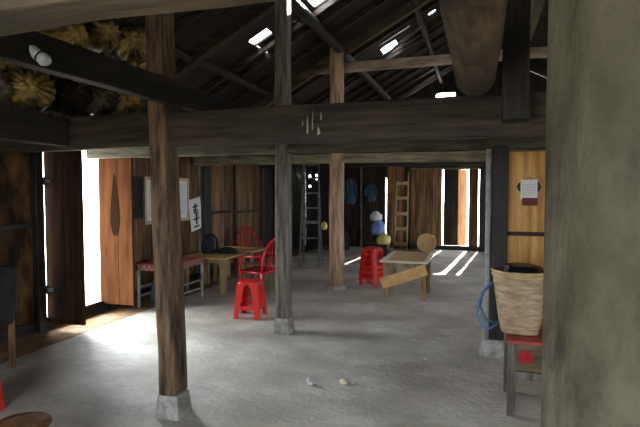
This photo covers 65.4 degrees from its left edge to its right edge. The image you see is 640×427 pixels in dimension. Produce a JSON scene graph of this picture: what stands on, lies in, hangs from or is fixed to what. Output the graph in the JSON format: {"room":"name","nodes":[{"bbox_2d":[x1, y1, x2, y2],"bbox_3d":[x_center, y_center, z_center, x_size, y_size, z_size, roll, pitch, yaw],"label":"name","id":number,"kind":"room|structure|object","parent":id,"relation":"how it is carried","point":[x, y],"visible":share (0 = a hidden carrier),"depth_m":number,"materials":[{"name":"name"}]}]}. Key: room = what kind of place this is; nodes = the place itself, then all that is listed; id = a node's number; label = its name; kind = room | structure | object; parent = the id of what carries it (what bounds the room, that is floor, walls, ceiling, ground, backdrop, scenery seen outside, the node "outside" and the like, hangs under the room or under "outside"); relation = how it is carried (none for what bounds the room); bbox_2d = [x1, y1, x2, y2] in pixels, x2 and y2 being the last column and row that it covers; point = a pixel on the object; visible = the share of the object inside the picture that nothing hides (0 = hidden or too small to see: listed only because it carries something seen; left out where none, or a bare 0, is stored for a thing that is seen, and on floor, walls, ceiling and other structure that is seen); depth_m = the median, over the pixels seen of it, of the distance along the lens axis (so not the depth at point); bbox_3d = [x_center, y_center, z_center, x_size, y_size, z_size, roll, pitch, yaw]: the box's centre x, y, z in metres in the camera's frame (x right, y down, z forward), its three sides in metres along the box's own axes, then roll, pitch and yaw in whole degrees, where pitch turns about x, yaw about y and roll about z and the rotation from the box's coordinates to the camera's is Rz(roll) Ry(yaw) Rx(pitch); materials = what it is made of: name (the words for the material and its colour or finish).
{"room":"traditional dwelling","nodes":[
{"label":"traditional dwelling","id":0,"kind":"room"},
{"bbox_2d":[0,111,305,330],"bbox_3d":[-2.818,0.084,6.929,0.036,2.620,15.900,1,3,17],"label":"wall","id":1,"kind":"structure","parent":0,"point":[15,194],"depth_m":5.58,"materials":[{"name":"wood"}]},
{"bbox_2d":[0,224,33,229],"bbox_3d":[-3.461,0.173,4.774,0.035,0.045,1.760,1,3,17],"label":"trim","id":2,"kind":"structure","parent":1,"relation":"attached to","point":[20,226],"depth_m":5.35,"materials":[{"name":"brown wood"}]},
{"bbox_2d":[29,111,46,332],"bbox_3d":[-3.183,0.092,5.612,0.105,2.512,0.105,1,3,17],"label":"trim","id":3,"kind":"structure","parent":1,"relation":"attached to","point":[36,158],"depth_m":5.59,"materials":[{"name":"brown wood"}]},
{"bbox_2d":[43,151,85,325],"bbox_3d":[-2.927,0.159,5.649,0.552,2.210,0.072,1,3,17],"label":"door","id":4,"kind":"structure","parent":1,"relation":"in","point":[63,171],"depth_m":5.64,"materials":[{"name":"brown wood"}]},
{"bbox_2d":[98,158,134,305],"bbox_3d":[-2.660,0.104,6.499,0.515,2.180,0.040,1,3,17],"label":"door","id":5,"kind":"structure","parent":1,"relation":"in","point":[115,175],"depth_m":6.48,"materials":[{"name":"brown"}]},
{"bbox_2d":[0,258,258,344],"bbox_3d":[-3.282,1.342,5.508,0.090,0.240,12.800,1,3,17],"label":"baseboard","id":6,"kind":"structure","parent":1,"relation":"attached to","point":[30,328],"depth_m":6.34,"materials":[{"name":"brown wood"}]},
{"bbox_2d":[133,176,143,218],"bbox_3d":[-2.674,-0.233,7.278,0.030,0.620,0.240,1,3,17],"label":"picture","id":7,"kind":"object","parent":1,"relation":"attached to","point":[137,180],"visible":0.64,"depth_m":7.29,"materials":[{"name":"black"}]},
{"bbox_2d":[143,177,189,224],"bbox_3d":[-2.445,-0.217,8.004,0.030,0.720,1.200,1,3,17],"label":"notice board","id":8,"kind":"object","parent":1,"relation":"attached to","point":[183,182],"visible":0.28,"depth_m":8.28,"materials":[{"name":"white paper"}]},
{"bbox_2d":[43,105,297,154],"bbox_3d":[-2.801,-1.305,6.858,0.150,0.170,15.900,1,3,17],"label":"trim","id":9,"kind":"structure","parent":1,"relation":"on","point":[50,109],"depth_m":5.78,"materials":[{"name":"brown wood"}]},
{"bbox_2d":[144,1,273,100],"bbox_3d":[-0.550,-2.413,5.665,4.849,2.707,0.098,1,3,17],"label":"rafter","id":10,"kind":"object","parent":9,"relation":"on","point":[253,14],"visible":0.47,"depth_m":5.82,"materials":[{"name":"brown wood"}]},
{"bbox_2d":[250,0,431,106],"bbox_3d":[0.219,-2.529,8.104,4.848,2.700,0.098,1,3,17],"label":"rafter","id":11,"kind":"object","parent":9,"relation":"on","point":[407,9],"visible":0.52,"depth_m":7.93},
{"bbox_2d":[96,18,297,104],"bbox_3d":[-1.418,-1.887,6.394,0.115,0.122,15.902,1,3,17],"label":"purlin","id":12,"kind":"object","parent":11,"relation":"on","point":[179,52],"visible":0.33,"depth_m":6.46,"materials":[{"name":"brown wood"}]},
{"bbox_2d":[291,0,391,99],"bbox_3d":[-0.274,-2.495,6.004,0.154,0.160,15.903,1,3,17],"label":"purlin","id":13,"kind":"object","parent":11,"relation":"on","point":[297,7],"visible":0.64,"depth_m":7.09,"materials":[{"name":"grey wood"}]},
{"bbox_2d":[410,0,442,83],"bbox_3d":[0.822,-3.120,5.629,0.113,0.123,15.901,1,3,17],"label":"purlin","id":14,"kind":"object","parent":11,"relation":"on","point":[418,13],"visible":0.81,"depth_m":9.00,"materials":[{"name":"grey wood"}]},
{"bbox_2d":[378,26,421,59],"bbox_3d":[1.404,-3.004,8.808,0.883,0.523,0.064,2,3,38],"label":"brace","id":15,"kind":"object","parent":14,"relation":"attached to","point":[417,28],"visible":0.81,"depth_m":8.77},
{"bbox_2d":[318,46,547,74],"bbox_3d":[1.678,-2.367,7.746,3.720,0.160,0.090,1,3,17],"label":"beam","id":16,"kind":"structure","parent":11,"relation":"attached to","point":[535,52],"depth_m":7.81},
{"bbox_2d":[188,196,200,231],"bbox_3d":[-2.188,0.006,8.769,0.016,0.620,0.464,1,3,17],"label":"poster","id":17,"kind":"object","parent":1,"relation":"attached to","point":[194,203],"visible":1,"depth_m":8.75,"materials":[{"name":"white paper"}]},
{"bbox_2d":[199,156,211,277],"bbox_3d":[-2.093,-0.070,9.034,0.145,2.512,0.225,1,3,17],"label":"trim","id":18,"kind":"structure","parent":1,"relation":"attached to","point":[204,171],"depth_m":8.94,"materials":[{"name":"brown wood"}]},
{"bbox_2d":[211,165,233,268],"bbox_3d":[-1.922,0.004,9.681,0.071,2.160,1.050,1,3,17],"label":"door","id":19,"kind":"structure","parent":1,"relation":"in","point":[222,210],"depth_m":9.73,"materials":[{"name":"brown wood"}]},
{"bbox_2d":[233,155,236,262],"bbox_3d":[-1.744,-0.125,10.207,0.066,2.512,0.095,1,3,17],"label":"trim","id":20,"kind":"structure","parent":1,"relation":"attached to","point":[234,166],"depth_m":10.17,"materials":[{"name":"brown wood"}]},
{"bbox_2d":[237,165,259,258],"bbox_3d":[-1.568,-0.049,10.800,0.070,2.160,1.160,1,3,17],"label":"door","id":21,"kind":"structure","parent":1,"relation":"in","point":[248,209],"depth_m":10.82,"materials":[{"name":"brown wood"}]},
{"bbox_2d":[258,155,264,254],"bbox_3d":[-1.350,-0.182,11.418,0.126,2.512,0.145,1,3,17],"label":"trim","id":22,"kind":"structure","parent":1,"relation":"attached to","point":[260,170],"depth_m":11.36,"materials":[{"name":"brown wood"}]},
{"bbox_2d":[272,168,274,255],"bbox_3d":[-1.104,-0.219,12.200,0.125,2.512,0.145,1,3,17],"label":"trim","id":23,"kind":"structure","parent":1,"relation":"attached to","point":[273,169],"depth_m":12.13,"materials":[{"name":"brown wood"}]},
{"bbox_2d":[259,161,491,167],"bbox_3d":[3.260,-1.035,9.839,9.720,0.170,0.109,1,3,17],"label":"cross beam","id":24,"kind":"structure","parent":1,"relation":"attached to","point":[475,163],"depth_m":10.31,"materials":[{"name":"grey wood"}]},
{"bbox_2d":[44,202,478,302],"bbox_3d":[0.000,1.823,0.086,120.000,0.190,120.000,1,3,17],"label":"ground","id":25,"kind":"structure","parent":0,"point":[91,209],"depth_m":15.83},
{"bbox_2d":[0,245,541,426],"bbox_3d":[1.853,1.399,5.517,9.760,0.126,15.900,1,3,17],"label":"floor","id":26,"kind":"structure","parent":0,"point":[241,373],"depth_m":4.64,"materials":[{"name":"concrete"}]},
{"bbox_2d":[8,316,15,367],"bbox_3d":[-2.997,0.936,4.350,0.418,0.920,0.400,1,3,12],"label":"wooden chair","id":27,"kind":"object","parent":26,"relation":"on","point":[11,327],"visible":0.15,"depth_m":4.47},
{"bbox_2d":[0,265,16,327],"bbox_3d":[-2.801,0.715,4.271,0.200,0.530,0.480,1,3,17],"label":"coat","id":28,"kind":"object","parent":27,"relation":"hanging from","point":[8,274],"visible":1,"depth_m":4.33,"materials":[{"name":"black fabric"}]},
{"bbox_2d":[0,411,52,426],"bbox_3d":[-1.677,1.320,2.796,0.316,0.300,0.314,1,3,17],"label":"rattan stool","id":29,"kind":"object","parent":26,"relation":"on","point":[32,418],"visible":1,"depth_m":2.82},
{"bbox_2d":[145,13,191,420],"bbox_3d":[-1.080,-0.491,3.488,0.262,3.872,0.194,1,3,17],"label":"wooden post","id":30,"kind":"object","parent":26,"relation":"on","point":[173,399],"visible":0.94,"depth_m":3.45,"materials":[{"name":"wood"}]},
{"bbox_2d":[0,92,546,152],"bbox_3d":[1.041,-0.548,2.812,9.720,0.244,0.126,1,3,17],"label":"cross beam","id":31,"kind":"structure","parent":30,"relation":"attached to","point":[477,116],"depth_m":3.10,"materials":[{"name":"brown wood"}]},
{"bbox_2d":[439,0,507,95],"bbox_3d":[0.445,-0.726,1.447,0.242,0.240,3.092,1,3,17],"label":"log","id":32,"kind":"object","parent":31,"relation":"on","point":[474,29],"visible":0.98,"depth_m":1.85,"materials":[{"name":"wood"}]},
{"bbox_2d":[501,0,530,122],"bbox_3d":[1.050,-1.960,2.615,0.143,2.930,0.137,1,3,17],"label":"post","id":33,"kind":"object","parent":31,"relation":"attached to","point":[516,35],"visible":0.94,"depth_m":2.61,"materials":[{"name":"brown wood"}]},
{"bbox_2d":[136,256,203,307],"bbox_3d":[-2.113,0.966,7.105,0.530,0.600,0.860,1,3,17],"label":"bench","id":34,"kind":"object","parent":26,"relation":"on","point":[187,261],"visible":0.53,"depth_m":6.98,"materials":[{"name":"grey metal"}]},
{"bbox_2d":[183,252,245,293],"bbox_3d":[-1.718,0.942,8.092,0.790,0.555,0.740,1,3,17],"label":"side table","id":35,"kind":"object","parent":26,"relation":"on","point":[221,259],"visible":0.55,"depth_m":7.84,"materials":[{"name":"brown wood"}]},
{"bbox_2d":[201,233,218,253],"bbox_3d":[-1.838,0.493,8.329,0.280,0.320,0.371,1,3,17],"label":"bag","id":36,"kind":"object","parent":35,"relation":"on","point":[209,244],"visible":0.97,"depth_m":8.20,"materials":[{"name":"black fabric"}]},
{"bbox_2d":[216,247,239,253],"bbox_3d":[-1.529,0.606,8.261,0.416,0.100,0.280,1,3,17],"label":"bag","id":37,"kind":"object","parent":35,"relation":"on","point":[225,250],"visible":1,"depth_m":8.17,"materials":[{"name":"black fabric"}]},
{"bbox_2d":[213,246,265,280],"bbox_3d":[-1.437,0.903,8.915,0.830,0.555,0.600,1,3,17],"label":"side table","id":38,"kind":"object","parent":26,"relation":"on","point":[248,250],"visible":0.56,"depth_m":8.77,"materials":[{"name":"brown wood"}]},
{"bbox_2d":[234,227,261,274],"bbox_3d":[-1.402,0.711,9.684,0.532,0.867,0.510,-1,3,-17],"label":"plastic chair","id":39,"kind":"object","parent":26,"relation":"on","point":[243,228],"visible":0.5,"depth_m":9.85,"materials":[{"name":"red"}]},
{"bbox_2d":[233,278,267,319],"bbox_3d":[-0.880,1.073,6.312,0.344,0.461,0.344,1,3,11],"label":"plastic stool","id":40,"kind":"object","parent":26,"relation":"on","point":[256,286],"visible":1,"depth_m":6.19,"materials":[{"name":"red"}]},
{"bbox_2d":[239,238,275,280],"bbox_3d":[-0.843,0.797,7.224,0.546,0.927,0.569,2,3,32],"label":"plastic chair","id":41,"kind":"object","parent":26,"relation":"on","point":[260,271],"visible":0.55,"depth_m":7.06,"materials":[{"name":"red"}]},
{"bbox_2d":[241,262,275,291],"bbox_3d":[-0.987,1.013,7.969,0.540,0.425,0.240,1,3,17],"label":"bench","id":42,"kind":"object","parent":26,"relation":"on","point":[244,265],"visible":0.58,"depth_m":7.90,"materials":[{"name":"brown wood"}]},
{"bbox_2d":[273,0,294,334],"bbox_3d":[-0.409,-0.587,5.549,0.198,3.870,0.198,1,3,17],"label":"wooden post","id":43,"kind":"object","parent":26,"relation":"on","point":[283,322],"visible":0.88,"depth_m":5.50,"materials":[{"name":"wood"}]},
{"bbox_2d":[298,164,322,267],"bbox_3d":[-0.189,0.025,10.669,0.456,2.156,1.001,0,3,3],"label":"stepladder","id":44,"kind":"object","parent":26,"relation":"on","point":[303,207],"visible":0.98,"depth_m":10.43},
{"bbox_2d":[327,43,345,290],"bbox_3d":[0.268,-0.723,7.974,0.300,3.912,0.292,1,3,17],"label":"wooden post","id":45,"kind":"object","parent":26,"relation":"on","point":[336,183],"visible":0.81,"depth_m":7.90,"materials":[{"name":"wood"}]},
{"bbox_2d":[194,149,545,165],"bbox_3d":[2.452,-0.844,7.279,9.720,0.159,0.119,1,3,17],"label":"cross beam","id":46,"kind":"structure","parent":45,"relation":"attached to","point":[444,156],"depth_m":7.77,"materials":[{"name":"wood"}]},
{"bbox_2d":[0,31,377,153],"bbox_3d":[-0.159,-0.931,5.895,0.084,0.197,9.381,1,3,17],"label":"beam","id":47,"kind":"structure","parent":46,"relation":"on","point":[69,61],"depth_m":2.65,"materials":[{"name":"brown wood"}]},
{"bbox_2d":[29,45,51,65],"bbox_3d":[-1.276,-0.716,2.240,0.130,0.105,0.063,0,3,2],"label":"plastic bundle","id":48,"kind":"object","parent":47,"relation":"attached to","point":[39,56],"visible":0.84,"depth_m":2.22,"materials":[{"name":"white"}]},
{"bbox_2d":[327,227,349,249],"bbox_3d":[0.501,0.629,13.409,0.640,0.680,0.592,1,3,17],"label":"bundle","id":49,"kind":"object","parent":26,"relation":"on","point":[346,234],"visible":0.31,"depth_m":13.25,"materials":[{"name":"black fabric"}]},
{"bbox_2d":[359,256,382,286],"bbox_3d":[0.884,0.972,8.448,0.344,0.461,0.344,2,3,32],"label":"plastic stool","id":50,"kind":"object","parent":26,"relation":"on","point":[368,262],"visible":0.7,"depth_m":8.38,"materials":[{"name":"red"}]},
{"bbox_2d":[359,251,382,281],"bbox_3d":[0.884,0.887,8.444,0.344,0.461,0.344,2,3,32],"label":"plastic stool","id":51,"kind":"object","parent":50,"relation":"on","point":[375,279],"visible":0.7,"depth_m":8.34,"materials":[{"name":"red"}]},
{"bbox_2d":[359,246,383,276],"bbox_3d":[0.884,0.803,8.440,0.344,0.461,0.344,2,3,32],"label":"plastic stool","id":52,"kind":"object","parent":51,"relation":"on","point":[374,251],"visible":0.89,"depth_m":8.33,"materials":[{"name":"red"}]},
{"bbox_2d":[363,242,389,256],"bbox_3d":[1.342,0.875,11.794,0.560,0.340,0.440,1,3,17],"label":"crate","id":53,"kind":"object","parent":26,"relation":"on","point":[386,251],"visible":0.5,"depth_m":11.63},
{"bbox_2d":[376,232,390,244],"bbox_3d":[1.481,0.577,11.642,0.344,0.270,0.349,1,3,17],"label":"bag","id":54,"kind":"object","parent":53,"relation":"on","point":[383,238],"visible":1,"depth_m":11.51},
{"bbox_2d":[371,220,384,234],"bbox_3d":[1.371,0.307,11.748,0.343,0.360,0.349,1,3,17],"label":"bag","id":55,"kind":"object","parent":54,"relation":"on","point":[377,227],"visible":0.89,"depth_m":11.62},
{"bbox_2d":[394,171,408,249],"bbox_3d":[2.205,-0.082,13.412,0.376,2.106,0.370,1,3,17],"label":"ladder","id":56,"kind":"object","parent":26,"relation":"on","point":[397,182],"visible":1,"depth_m":13.39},
{"bbox_2d":[379,251,434,300],"bbox_3d":[1.388,0.952,7.804,0.707,0.562,1.221,1,3,17],"label":"table","id":57,"kind":"object","parent":26,"relation":"on","point":[420,263],"visible":1,"depth_m":7.34,"materials":[{"name":"brown wood"}]},
{"bbox_2d":[417,233,435,251],"bbox_3d":[2.735,0.754,12.781,0.494,0.483,0.148,1,3,20],"label":"round tray","id":58,"kind":"object","parent":26,"relation":"on","point":[426,242],"visible":0.96,"depth_m":12.79,"materials":[{"name":"wicker"}]},
{"bbox_2d":[480,145,508,357],"bbox_3d":[1.715,0.368,4.830,0.286,2.030,0.257,1,3,17],"label":"wooden post","id":59,"kind":"object","parent":26,"relation":"on","point":[493,346],"visible":0.72,"depth_m":4.75,"materials":[{"name":"brown wood"}]},
{"bbox_2d":[86,137,545,158],"bbox_3d":[1.694,-0.731,4.879,9.720,0.207,0.117,1,3,17],"label":"cross beam","id":60,"kind":"structure","parent":59,"relation":"on","point":[535,142],"depth_m":5.27,"materials":[{"name":"wood"}]},
{"bbox_2d":[484,149,490,338],"bbox_3d":[1.609,0.299,4.785,0.052,1.828,0.050,1,3,17],"label":"pole","id":61,"kind":"object","parent":59,"relation":"on","point":[488,151],"visible":0.98,"depth_m":4.77,"materials":[{"name":"grey metal"}]},
{"bbox_2d":[503,325,542,416],"bbox_3d":[1.790,1.157,3.625,0.850,0.547,0.500,1,3,17],"label":"table","id":62,"kind":"object","parent":26,"relation":"on","point":[522,354],"visible":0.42,"depth_m":3.50,"materials":[{"name":"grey wood"}]},
{"bbox_2d":[476,266,543,335],"bbox_3d":[1.475,0.643,3.730,0.457,0.465,0.415,2,4,40],"label":"woven basket","id":63,"kind":"object","parent":62,"relation":"on","point":[519,296],"visible":0.75,"depth_m":3.58,"materials":[{"name":"beige wicker"}]},
{"bbox_2d":[496,262,543,272],"bbox_3d":[1.492,0.477,3.705,0.345,0.200,0.345,-1,3,-19],"label":"plastic bag","id":64,"kind":"object","parent":63,"relation":"in","point":[516,267],"visible":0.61,"depth_m":3.62,"materials":[{"name":"black"}]},
{"bbox_2d":[518,350,532,363],"bbox_3d":[1.439,1.007,3.486,0.100,0.098,0.001,1,3,17],"label":"flower decoration","id":65,"kind":"object","parent":62,"relation":"attached to","point":[521,359],"depth_m":3.49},
{"bbox_2d":[507,151,545,324],"bbox_3d":[4.083,0.418,4.195,4.720,1.970,0.051,1,3,17],"label":"wall","id":66,"kind":"structure","parent":26,"relation":"on","point":[525,227],"depth_m":4.83,"materials":[{"name":"brown wood"}]},
{"bbox_2d":[517,177,540,205],"bbox_3d":[2.012,-0.215,4.798,0.220,0.278,0.024,1,3,17],"label":"wall calendar","id":67,"kind":"object","parent":66,"relation":"attached to","point":[528,189],"visible":1,"depth_m":4.79,"materials":[{"name":"white paper"}]},
{"bbox_2d":[541,0,639,426],"bbox_3d":[0.488,-0.526,0.692,0.380,4.205,0.380,1,3,17],"label":"wooden column","id":68,"kind":"structure","parent":26,"relation":"on","point":[591,332],"depth_m":0.65,"materials":[{"name":"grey wood"}]},
{"bbox_2d":[0,0,279,36],"bbox_3d":[-1.938,-0.530,1.479,4.840,0.201,0.142,1,3,17],"label":"cross beam","id":69,"kind":"structure","parent":68,"relation":"attached to","point":[16,16],"depth_m":1.01,"materials":[{"name":"wood"}]},
{"bbox_2d":[0,107,68,146],"bbox_3d":[-2.473,-0.504,1.780,0.107,0.207,3.950,1,3,17],"label":"beam","id":70,"kind":"structure","parent":69,"relation":"attached to","point":[18,126],"depth_m":3.35,"materials":[{"name":"brown wood"}]},
{"bbox_2d":[0,104,186,118],"bbox_3d":[-2.277,-0.729,3.922,2.720,0.043,3.770,1,3,17],"label":"deck","id":71,"kind":"object","parent":70,"relation":"on","point":[1,105],"visible":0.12,"depth_m":3.54,"materials":[{"name":"brown wood"}]},
{"bbox_2d":[0,68,18,107],"bbox_3d":[-2.220,-0.833,3.446,0.354,0.313,0.507,-2,3,-39],"label":"sack","id":72,"kind":"object","parent":71,"relation":"on","point":[6,88],"visible":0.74,"depth_m":3.28,"materials":[{"name":"beige"}]},
{"bbox_2d":[0,61,25,71],"bbox_3d":[-2.335,-1.124,3.683,0.310,0.275,0.507,-2,4,-40],"label":"sack","id":73,"kind":"object","parent":72,"relation":"on","point":[5,66],"visible":0.05,"depth_m":3.55,"materials":[{"name":"beige"}]},
{"bbox_2d":[4,66,56,111],"bbox_3d":[-2.053,-0.865,3.494,0.349,0.309,0.507,-2,3,-35],"label":"sack","id":74,"kind":"object","parent":71,"relation":"on","point":[34,90],"visible":0.91,"depth_m":3.35,"materials":[{"name":"beige"}]},
{"bbox_2d":[51,79,89,115],"bbox_3d":[-2.084,-0.963,4.137,0.310,0.274,0.507,-1,3,-19],"label":"sack","id":75,"kind":"object","parent":71,"relation":"on","point":[71,98],"visible":0.94,"depth_m":4.00,"materials":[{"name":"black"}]},
{"bbox_2d":[50,74,79,82],"bbox_3d":[-2.224,-1.279,4.373,0.309,0.274,0.507,-1,3,-27],"label":"sack","id":76,"kind":"object","parent":75,"relation":"on","point":[53,77],"visible":0.02,"depth_m":4.29,"materials":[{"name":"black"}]},
{"bbox_2d":[36,23,89,47],"bbox_3d":[-2.198,-1.512,4.273,0.507,0.313,0.353,2,3,29],"label":"sack","id":77,"kind":"object","parent":76,"relation":"on","point":[76,34],"visible":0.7,"depth_m":4.13,"materials":[{"name":"beige"}]},
{"bbox_2d":[85,84,117,114],"bbox_3d":[-1.947,-1.003,4.386,0.309,0.275,0.507,-1,3,-27],"label":"sack","id":78,"kind":"object","parent":71,"relation":"on","point":[102,101],"visible":0.82,"depth_m":4.25,"materials":[{"name":"beige"}]},
{"bbox_2d":[111,92,144,113],"bbox_3d":[-1.800,-1.038,4.586,0.341,0.303,0.507,-2,3,-29],"label":"sack","id":79,"kind":"object","parent":71,"relation":"on","point":[126,103],"visible":0.51,"depth_m":4.45,"materials":[{"name":"beige"}]},
{"bbox_2d":[97,52,115,58],"bbox_3d":[-2.014,-1.333,4.620,0.330,0.293,0.507,-1,3,-16],"label":"sack","id":80,"kind":"object","parent":79,"relation":"on","point":[102,53],"visible":0.03,"depth_m":4.50,"materials":[{"name":"beige"}]},
{"bbox_2d":[83,21,121,53],"bbox_3d":[-2.070,-1.678,4.706,0.342,0.304,0.507,-2,3,-34],"label":"sack","id":81,"kind":"object","parent":80,"relation":"on","point":[104,37],"visible":0.84,"depth_m":4.57,"materials":[{"name":"beige"}]},
{"bbox_2d":[122,57,145,69],"bbox_3d":[-1.785,-1.366,4.868,0.332,0.293,0.507,-1,3,-11],"label":"sack","id":82,"kind":"object","parent":79,"relation":"on","point":[135,61],"visible":0.23,"depth_m":4.71,"materials":[{"name":"beige"}]},
{"bbox_2d":[115,25,145,60],"bbox_3d":[-1.840,-1.659,4.905,0.376,0.334,0.507,-1,3,-20],"label":"sack","id":83,"kind":"object","parent":82,"relation":"on","point":[132,44],"visible":0.77,"depth_m":4.75,"materials":[{"name":"beige"}]},
{"bbox_2d":[530,0,544,41],"bbox_3d":[1.678,-1.633,3.854,0.078,0.147,6.700,1,3,17],"label":"beam","id":84,"kind":"structure","parent":68,"relation":"attached to","point":[536,5],"depth_m":3.88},
{"bbox_2d":[80,0,547,154],"bbox_3d":[2.078,-2.388,6.054,11.160,3.055,18.200,1,3,17],"label":"ceiling","id":85,"kind":"structure","parent":0,"point":[240,48],"depth_m":7.72,"materials":[{"name":"wood"}]},
{"bbox_2d":[61,9,210,115],"bbox_3d":[-0.921,-2.379,5.238,5.166,2.834,0.066,1,3,17],"label":"rafter","id":86,"kind":"object","parent":85,"relation":"attached to","point":[193,16],"visible":0.15,"depth_m":5.39,"materials":[{"name":"brown wood"}]},
{"bbox_2d":[144,10,273,102],"bbox_3d":[-0.674,-2.414,6.019,5.165,2.832,0.065,1,3,17],"label":"rafter","id":87,"kind":"object","parent":85,"relation":"attached to","point":[272,11],"visible":0.12,"depth_m":6.20,"materials":[{"name":"brown wood"}]},
{"bbox_2d":[178,0,340,109],"bbox_3d":[-0.440,-2.448,6.762,5.163,2.832,0.066,1,3,17],"label":"rafter","id":88,"kind":"object","parent":85,"relation":"attached to","point":[329,3],"visible":0.42,"depth_m":6.86,"materials":[{"name":"brown wood"}]},
{"bbox_2d":[184,0,355,111],"bbox_3d":[-0.362,-2.461,7.010,5.163,2.835,0.066,1,3,17],"label":"rafter","id":89,"kind":"object","parent":85,"relation":"attached to","point":[345,3],"visible":0.47,"depth_m":7.08,"materials":[{"name":"brown wood"}]},
{"bbox_2d":[230,0,388,101],"bbox_3d":[-0.175,-2.489,7.600,5.166,2.835,0.066,1,3,17],"label":"rafter","id":90,"kind":"object","parent":85,"relation":"attached to","point":[357,17],"visible":0.5,"depth_m":7.54,"materials":[{"name":"brown wood"}]},
{"bbox_2d":[270,0,438,105],"bbox_3d":[0.197,-2.545,8.781,5.165,2.832,0.065,1,3,17],"label":"rafter","id":91,"kind":"object","parent":85,"relation":"attached to","point":[433,3],"visible":0.46,"depth_m":8.50,"materials":[{"name":"brown wood"}]},
{"bbox_2d":[305,17,442,103],"bbox_3d":[0.492,-2.588,9.716,5.165,2.834,0.066,1,3,17],"label":"rafter","id":92,"kind":"object","parent":85,"relation":"attached to","point":[439,21],"visible":0.29,"depth_m":9.39,"materials":[{"name":"brown wood"}]},
{"bbox_2d":[298,65,451,154],"bbox_3d":[1.504,-2.739,12.916,5.163,2.835,0.066,1,3,17],"label":"rafter","id":93,"kind":"object","parent":85,"relation":"attached to","point":[446,66],"visible":0.24,"depth_m":12.56,"materials":[{"name":"brown wood"}]},
{"bbox_2d":[313,22,443,103],"bbox_3d":[0.571,-2.602,9.963,5.165,2.833,0.066,1,3,17],"label":"rafter","id":94,"kind":"object","parent":85,"relation":"attached to","point":[441,25],"visible":0.27,"depth_m":9.62,"materials":[{"name":"brown wood"}]},
{"bbox_2d":[344,32,445,98],"bbox_3d":[0.757,-2.627,10.554,5.165,2.833,0.066,1,3,17],"label":"rafter","id":95,"kind":"object","parent":85,"relation":"attached to","point":[443,34],"visible":0.24,"depth_m":10.31,"materials":[{"name":"brown wood"}]},
{"bbox_2d":[346,41,447,102],"bbox_3d":[0.944,-2.655,11.144,5.165,2.831,0.066,1,3,17],"label":"rafter","id":96,"kind":"object","parent":85,"relation":"attached to","point":[445,43],"visible":0.25,"depth_m":10.92,"materials":[{"name":"brown wood"}]},
{"bbox_2d":[363,48,449,100],"bbox_3d":[1.130,-2.684,11.735,5.163,2.832,0.066,1,3,17],"label":"rafter","id":97,"kind":"object","parent":85,"relation":"attached to","point":[446,51],"visible":0.25,"depth_m":11.46,"materials":[{"name":"brown wood"}]},
{"bbox_2d":[377,66,438,99],"bbox_3d":[1.316,-2.711,12.326,5.162,2.833,0.066,1,3,17],"label":"rafter","id":98,"kind":"object","parent":85,"relation":"attached to","point":[428,70],"visible":0.23,"depth_m":12.01,"materials":[{"name":"brown wood"}]},
{"bbox_2d":[356,91,546,101],"bbox_3d":[3.425,-2.451,10.560,5.680,0.140,0.090,1,3,17],"label":"beam","id":99,"kind":"structure","parent":85,"relation":"attached to","point":[534,91],"depth_m":11.01,"materials":[{"name":"brown wood"}]},
{"bbox_2d":[306,61,546,247],"bbox_3d":[4.248,-1.546,12.985,9.760,5.305,0.034,1,3,17],"label":"wall","id":100,"kind":"structure","parent":0,"point":[376,176],"depth_m":13.84,"materials":[{"name":"wood"}]},
{"bbox_2d":[344,177,356,203],"bbox_3d":[0.835,-0.639,14.010,0.434,0.755,0.147,1,3,17],"label":"shirt","id":101,"kind":"object","parent":100,"relation":"hanging from","point":[350,189],"visible":0.91,"depth_m":13.95,"materials":[{"name":"blue fabric"}]},
{"bbox_2d":[360,167,361,246],"bbox_3d":[1.154,-0.209,13.975,0.055,2.300,0.054,1,3,17],"label":"trim","id":102,"kind":"structure","parent":100,"relation":"attached to","point":[360,167],"depth_m":13.95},
{"bbox_2d":[364,183,376,201],"bbox_3d":[1.407,-0.600,13.831,0.371,0.535,0.148,1,3,17],"label":"shirt","id":103,"kind":"object","parent":100,"relation":"hanging from","point":[370,190],"visible":1,"depth_m":13.78,"materials":[{"name":"blue fabric"}]},
{"bbox_2d":[407,166,410,248],"bbox_3d":[2.419,-0.190,13.566,0.085,2.300,0.075,1,3,17],"label":"trim","id":104,"kind":"structure","parent":100,"relation":"attached to","point":[409,167],"depth_m":13.53,"materials":[{"name":"brown wood"}]},
{"bbox_2d":[411,170,441,245],"bbox_3d":[2.879,-0.156,13.484,0.827,2.040,0.034,1,3,17],"label":"door","id":105,"kind":"structure","parent":100,"relation":"in","point":[426,185],"depth_m":13.46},
{"bbox_2d":[410,165,479,250],"bbox_3d":[3.324,-0.118,13.331,1.850,2.420,0.070,1,3,17],"label":"trim","id":106,"kind":"structure","parent":100,"relation":"attached to","point":[442,247],"depth_m":13.27,"materials":[{"name":"brown wood"}]},
{"bbox_2d":[411,167,479,169],"bbox_3d":[3.317,-1.191,13.257,1.850,0.050,0.040,1,3,17],"label":"trim","id":107,"kind":"structure","parent":100,"relation":"attached to","point":[466,167],"depth_m":13.24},
{"bbox_2d":[443,170,457,245],"bbox_3d":[3.487,-0.156,13.281,0.370,2.020,0.056,1,3,17],"label":"door","id":108,"kind":"structure","parent":100,"relation":"in","point":[450,219],"depth_m":13.28,"materials":[{"name":"brown wood"}]},
{"bbox_2d":[457,170,466,245],"bbox_3d":[3.790,-0.156,13.280,0.270,2.020,0.025,-1,3,-20],"label":"door","id":109,"kind":"structure","parent":100,"relation":"in","point":[462,174],"depth_m":13.27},
{"bbox_2d":[468,169,478,245],"bbox_3d":[4.040,-0.138,13.115,0.235,2.040,0.030,1,3,17],"label":"door","id":110,"kind":"structure","parent":100,"relation":"in","point":[473,173],"depth_m":13.10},
{"bbox_2d":[479,165,485,251],"bbox_3d":[4.251,-0.309,12.919,0.224,2.600,0.205,1,3,17],"label":"trim","id":111,"kind":"structure","parent":100,"relation":"attached to","point":[482,194],"depth_m":12.85,"materials":[{"name":"brown wood"}]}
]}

